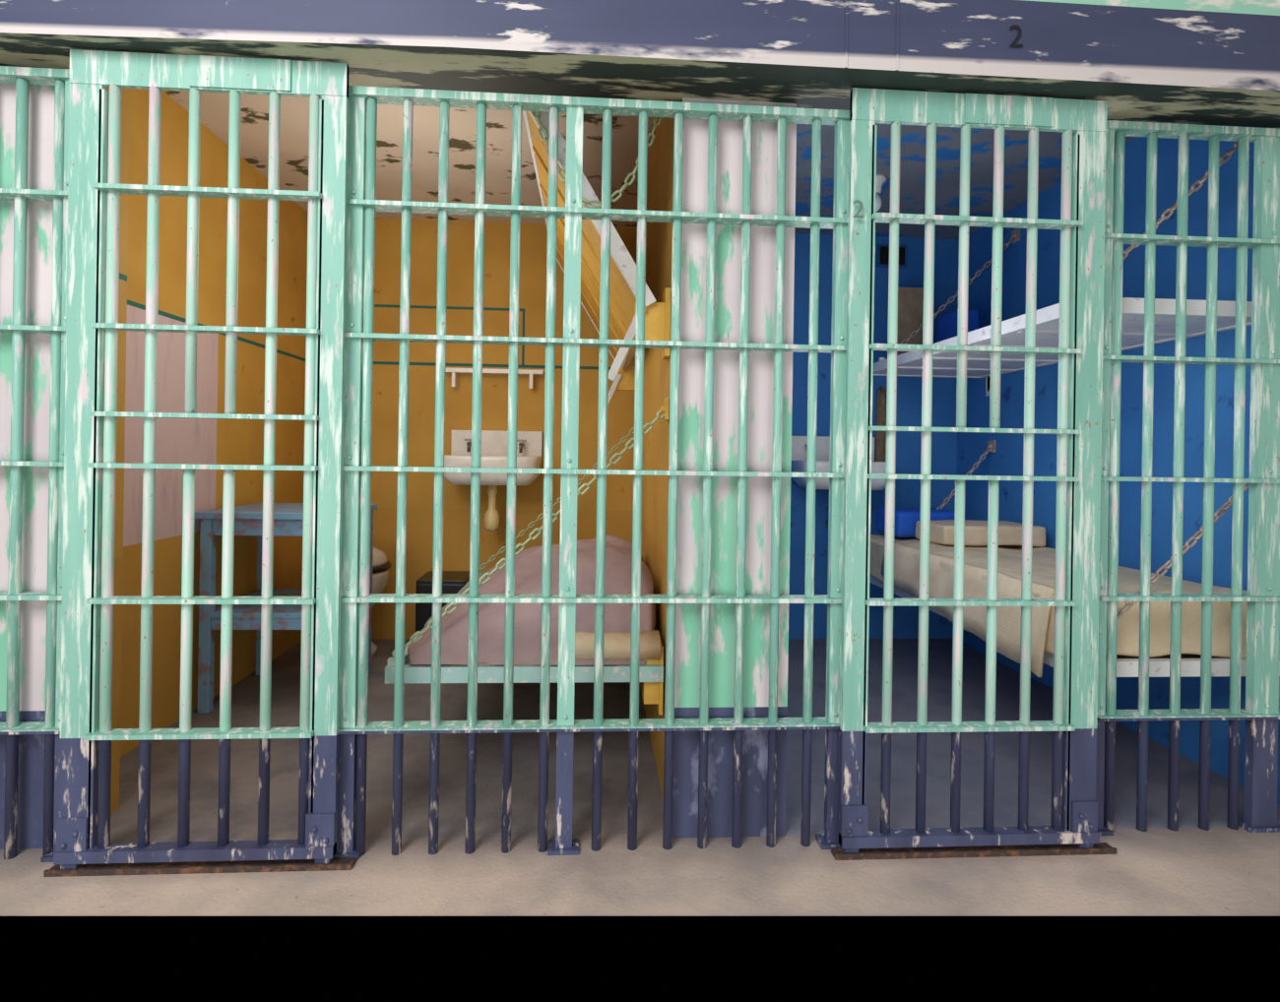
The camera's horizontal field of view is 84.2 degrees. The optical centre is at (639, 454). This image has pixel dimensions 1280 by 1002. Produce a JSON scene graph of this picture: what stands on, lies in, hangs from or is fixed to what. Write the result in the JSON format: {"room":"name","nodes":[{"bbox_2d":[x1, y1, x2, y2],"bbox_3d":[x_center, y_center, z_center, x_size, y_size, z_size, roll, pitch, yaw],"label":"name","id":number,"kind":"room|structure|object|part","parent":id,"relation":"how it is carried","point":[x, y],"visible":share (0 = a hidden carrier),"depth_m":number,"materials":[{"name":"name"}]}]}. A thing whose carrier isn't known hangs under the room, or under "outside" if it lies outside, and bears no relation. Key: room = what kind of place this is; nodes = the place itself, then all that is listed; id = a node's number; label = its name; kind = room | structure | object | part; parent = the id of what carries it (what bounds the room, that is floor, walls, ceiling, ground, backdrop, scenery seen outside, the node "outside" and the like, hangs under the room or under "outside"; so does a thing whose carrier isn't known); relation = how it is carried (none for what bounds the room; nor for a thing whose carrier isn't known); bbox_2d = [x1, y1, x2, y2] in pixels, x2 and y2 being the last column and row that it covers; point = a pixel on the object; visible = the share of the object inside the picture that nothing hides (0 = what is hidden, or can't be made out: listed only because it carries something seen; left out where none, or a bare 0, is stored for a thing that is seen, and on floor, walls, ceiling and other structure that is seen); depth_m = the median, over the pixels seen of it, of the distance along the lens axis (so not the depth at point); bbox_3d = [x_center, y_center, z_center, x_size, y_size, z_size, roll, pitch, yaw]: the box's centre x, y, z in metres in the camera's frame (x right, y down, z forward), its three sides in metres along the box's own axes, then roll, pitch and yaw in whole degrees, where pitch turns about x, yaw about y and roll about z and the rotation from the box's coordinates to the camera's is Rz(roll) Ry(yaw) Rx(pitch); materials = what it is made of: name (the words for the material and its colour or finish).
{"room":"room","nodes":[
{"label":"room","id":0,"kind":"room"},
{"bbox_2d":[0,83,129,849],"bbox_3d":[-1.839,-0.159,2.070,0.500,2.500,0.225,1,0,-4],"label":"wall","id":1,"kind":"structure","parent":0,"point":[41,97],"depth_m":1.97,"materials":[{"name":"white paint"}]},
{"bbox_2d":[119,88,308,758],"bbox_3d":[-1.945,-0.161,3.178,0.105,2.500,2.000,1,0,-4],"label":"wall","id":2,"kind":"structure","parent":0,"point":[196,441],"depth_m":3.04,"materials":[{"name":"paint"}]},
{"bbox_2d":[0,639,1279,916],"bbox_3d":[-0.067,1.219,0.723,12.000,0.200,7.450,1,0,-4],"label":"floor","id":3,"kind":"structure","parent":0,"point":[1221,870],"depth_m":2.05,"materials":[{"name":"grey concrete"}]},
{"bbox_2d":[0,65,69,862],"bbox_3d":[-1.805,0.024,1.920,0.553,2.135,0.060,1,0,-4],"label":"bars","id":4,"kind":"object","parent":3,"relation":"in","point":[23,77],"visible":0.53,"depth_m":1.92,"materials":[{"name":"green metal"}]},
{"bbox_2d":[194,503,377,713],"bbox_3d":[-1.604,0.670,3.282,0.575,0.850,0.590,1,0,-4],"label":"table","id":5,"kind":"object","parent":3,"relation":"on","point":[288,517],"visible":0.37,"depth_m":3.01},
{"bbox_2d":[371,546,391,656],"bbox_3d":[-1.576,0.796,3.921,0.390,0.598,0.560,1,0,-4],"label":"toilet","id":6,"kind":"object","parent":3,"relation":"on","point":[381,566],"visible":0.17,"depth_m":3.85,"materials":[{"name":"ceramic"}]},
{"bbox_2d":[415,571,469,632],"bbox_3d":[-1.111,0.898,4.056,0.270,0.410,0.330,1,0,-4],"label":"trash can","id":7,"kind":"object","parent":3,"relation":"on","point":[453,582],"visible":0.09,"depth_m":3.90,"materials":[{"name":"black"}]},
{"bbox_2d":[333,85,849,859],"bbox_3d":[-0.115,0.059,2.012,1.462,2.118,0.060,1,0,-4],"label":"bars","id":8,"kind":"object","parent":3,"relation":"in","point":[354,728],"visible":0.96,"depth_m":1.99,"materials":[{"name":"green metal"}]},
{"bbox_2d":[1095,120,1279,835],"bbox_3d":[1.905,0.077,2.186,1.080,2.146,0.060,1,0,-4],"label":"bars","id":9,"kind":"object","parent":3,"relation":"in","point":[1261,713],"visible":0.98,"depth_m":2.17,"materials":[{"name":"green metal"}]},
{"bbox_2d":[163,90,1135,239],"bbox_3d":[0.206,-1.437,3.279,4.700,0.120,2.320,1,0,-4],"label":"ceiling","id":10,"kind":"structure","parent":0,"point":[215,106],"depth_m":3.31,"materials":[{"name":"paint"}]},
{"bbox_2d":[632,117,673,795],"bbox_3d":[0.080,-0.129,3.312,0.105,2.500,2.000,1,0,-4],"label":"wall","id":11,"kind":"structure","parent":0,"point":[660,170],"depth_m":2.71,"materials":[{"name":"paint"}]},
{"bbox_2d":[384,397,669,714],"bbox_3d":[-0.412,0.321,3.140,0.884,1.025,1.839,1,0,-4],"label":"bunk","id":12,"kind":"object","parent":11,"relation":"attached to","point":[618,551],"visible":0.69,"depth_m":2.30,"materials":[{"name":"fabric"}]},
{"bbox_2d":[407,535,655,665],"bbox_3d":[-0.381,0.500,2.773,0.843,0.362,1.045,1,0,-4],"label":"blanket","id":13,"kind":"object","parent":12,"relation":"on","point":[618,551],"depth_m":2.32,"materials":[{"name":"pink fabric"}]},
{"bbox_3d":[-0.461,0.229,3.998,0.871,0.843,0.060,1,0,-4],"label":"chain","id":14,"kind":"part","parent":12,"relation":"part of","materials":[{"name":"metal"}]},
{"bbox_2d":[522,110,671,404],"bbox_3d":[-0.200,-0.748,3.138,0.499,1.020,1.870,1,0,-4],"label":"bunk","id":15,"kind":"object","parent":11,"relation":"attached to","point":[622,269],"visible":0.47,"depth_m":2.47,"materials":[{"name":"yellow metal"}]},
{"bbox_3d":[-0.125,-1.016,2.236,0.479,0.482,0.060,1,0,-4],"label":"chain","id":16,"kind":"part","parent":15,"relation":"part of","materials":[{"name":"metal"}]},
{"bbox_2d":[371,217,959,639],"bbox_3d":[0.112,-0.128,4.377,4.700,2.500,0.120,1,0,-4],"label":"wall","id":17,"kind":"structure","parent":0,"point":[388,231],"depth_m":4.26,"materials":[{"name":"paint"}]},
{"bbox_2d":[444,367,544,531],"bbox_3d":[-0.857,-0.034,4.049,0.585,0.940,0.400,1,0,-4],"label":"wall-mounted sink","id":18,"kind":"object","parent":17,"relation":"attached to","point":[493,442],"visible":0.88,"depth_m":4.13,"materials":[{"name":"ceramic"}]},
{"bbox_2d":[790,436,885,525],"bbox_3d":[1.183,0.179,4.185,0.550,0.580,0.400,1,0,-4],"label":"wall-mounted sink","id":19,"kind":"object","parent":17,"relation":"attached to","point":[799,443],"visible":0.24,"depth_m":4.19,"materials":[{"name":"ceramic"}]},
{"bbox_2d":[875,385,886,489],"bbox_3d":[1.506,-0.104,4.387,0.106,0.636,0.040,1,0,-4],"label":"towel","id":20,"kind":"object","parent":17,"relation":"attached to","point":[880,436],"visible":0.6,"depth_m":4.38,"materials":[{"name":"fabric"}]},
{"bbox_2d":[876,244,907,267],"bbox_3d":[1.566,-1.236,4.405,0.190,0.140,0.013,1,0,-4],"label":"air vent","id":21,"kind":"object","parent":17,"relation":"in","point":[882,253],"visible":0.71,"depth_m":4.40,"materials":[{"name":"black"}]},
{"bbox_2d":[662,97,796,838],"bbox_3d":[0.272,-0.126,2.203,0.340,2.500,0.240,1,0,-4],"label":"wall","id":22,"kind":"structure","parent":0,"point":[695,131],"depth_m":2.08,"materials":[{"name":"white paint"}]},
{"bbox_2d":[875,173,886,212],"bbox_3d":[1.152,-1.277,3.483,0.110,0.171,0.110,1,0,-4],"label":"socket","id":23,"kind":"object","parent":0,"point":[880,177],"depth_m":3.45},
{"bbox_2d":[957,136,1254,786],"bbox_3d":[2.106,-0.097,3.447,0.105,2.500,2.000,1,0,-4],"label":"wall","id":24,"kind":"structure","parent":0,"point":[1007,459],"depth_m":2.88,"materials":[{"name":"paint"}]},
{"bbox_2d":[872,141,1251,396],"bbox_3d":[1.740,-0.785,3.234,0.780,0.885,1.885,1,0,-4],"label":"bunk","id":25,"kind":"object","parent":24,"relation":"attached to","point":[910,299],"visible":0.56,"depth_m":2.96,"materials":[{"name":"metal"}]},
{"bbox_3d":[1.683,-0.871,3.819,0.714,0.715,0.060,1,0,-4],"label":"chain","id":26,"kind":"part","parent":25,"relation":"part of","materials":[{"name":"metal"}]},
{"bbox_2d":[937,308,979,342],"bbox_3d":[1.786,-0.665,3.981,0.131,0.276,0.270,1,0,-4],"label":"cushion","id":27,"kind":"object","parent":25,"relation":"on","point":[947,324],"depth_m":3.91,"materials":[{"name":"blue fabric"}]},
{"bbox_3d":[1.783,-0.870,2.322,0.714,0.715,0.060,1,0,-4],"label":"chain","id":28,"kind":"part","parent":25,"relation":"part of","materials":[{"name":"metal"}]},
{"bbox_2d":[869,440,1279,707],"bbox_3d":[1.673,0.369,3.213,0.880,0.915,1.850,1,0,-4],"label":"bunk","id":29,"kind":"object","parent":24,"relation":"attached to","point":[907,520],"visible":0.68,"depth_m":2.54,"materials":[{"name":"beige fabric"}]},
{"bbox_2d":[876,508,955,537],"bbox_3d":[1.538,0.374,3.925,0.366,0.146,0.313,1,0,-4],"label":"pillow","id":30,"kind":"object","parent":29,"relation":"on","point":[906,519],"depth_m":3.77,"materials":[{"name":"blue fabric"}]},
{"bbox_3d":[1.655,0.285,3.955,0.716,0.748,0.186,1,0,-4],"label":"chain","id":31,"kind":"part","parent":29,"relation":"part of","materials":[{"name":"metal"}]},
{"bbox_2d":[880,541,1054,677],"bbox_3d":[1.293,0.583,2.962,0.095,0.285,1.302,1,0,-4],"label":"blanket","id":32,"kind":"object","parent":29,"relation":"hanging from","point":[906,558],"depth_m":2.69,"materials":[{"name":"beige fabric"}]},
{"bbox_3d":[1.652,0.559,3.205,0.779,0.249,1.815,1,0,-4],"label":"mattress","id":33,"kind":"part","parent":29,"relation":"part of","materials":[{"name":"beige fabric"}]},
{"bbox_3d":[1.764,0.300,2.322,0.714,0.715,0.060,1,0,-4],"label":"chain","id":34,"kind":"part","parent":29,"relation":"part of","materials":[{"name":"metal"}]},
{"bbox_2d":[1277,707,1279,804],"bbox_3d":[2.363,-0.093,2.362,0.475,2.500,0.200,1,0,-4],"label":"pillar","id":35,"kind":"structure","parent":0,"point":[1278,777],"depth_m":2.34,"materials":[{"name":"blue metal"}]},
{"bbox_3d":[0.274,-1.286,2.222,4.700,0.180,0.200,1,0,-4],"label":"lintel","id":36,"kind":"object","parent":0,"visible":0},
{"bbox_2d":[0,0,1279,128],"bbox_3d":[-0.111,-1.274,1.974,12.000,0.455,0.243,1,0,-4],"label":"beam","id":37,"kind":"structure","parent":36,"relation":"attached to","point":[1198,62],"depth_m":1.91,"materials":[{"name":"metal"}]},
{"bbox_2d":[43,49,356,877],"bbox_3d":[-1.143,0.022,1.887,0.778,2.160,0.046,1,0,-4],"label":"sliding door","id":38,"kind":"structure","parent":37,"relation":"hanging from","point":[84,848],"depth_m":1.88,"materials":[{"name":"green metal"}]},
{"bbox_2d":[831,87,1116,860],"bbox_3d":[0.969,0.055,2.022,0.820,2.160,0.046,1,0,-4],"label":"sliding door","id":39,"kind":"structure","parent":37,"relation":"hanging from","point":[1072,830],"depth_m":2.02,"materials":[{"name":"green metal"}]},
{"bbox_3d":[0.609,-0.685,1.976,0.030,0.048,0.001,1,0,-4],"label":"stencil stile","id":40,"kind":"part","parent":39,"relation":"part of","materials":[{"name":"paint"}]},
{"bbox_2d":[1010,24,1023,47],"bbox_3d":[1.023,-1.138,1.926,0.037,0.059,0.001,1,0,-4],"label":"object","id":41,"kind":"structure","parent":37,"relation":"attached to","point":[1018,28],"depth_m":1.93,"materials":[{"name":"black paint"}]}
]}

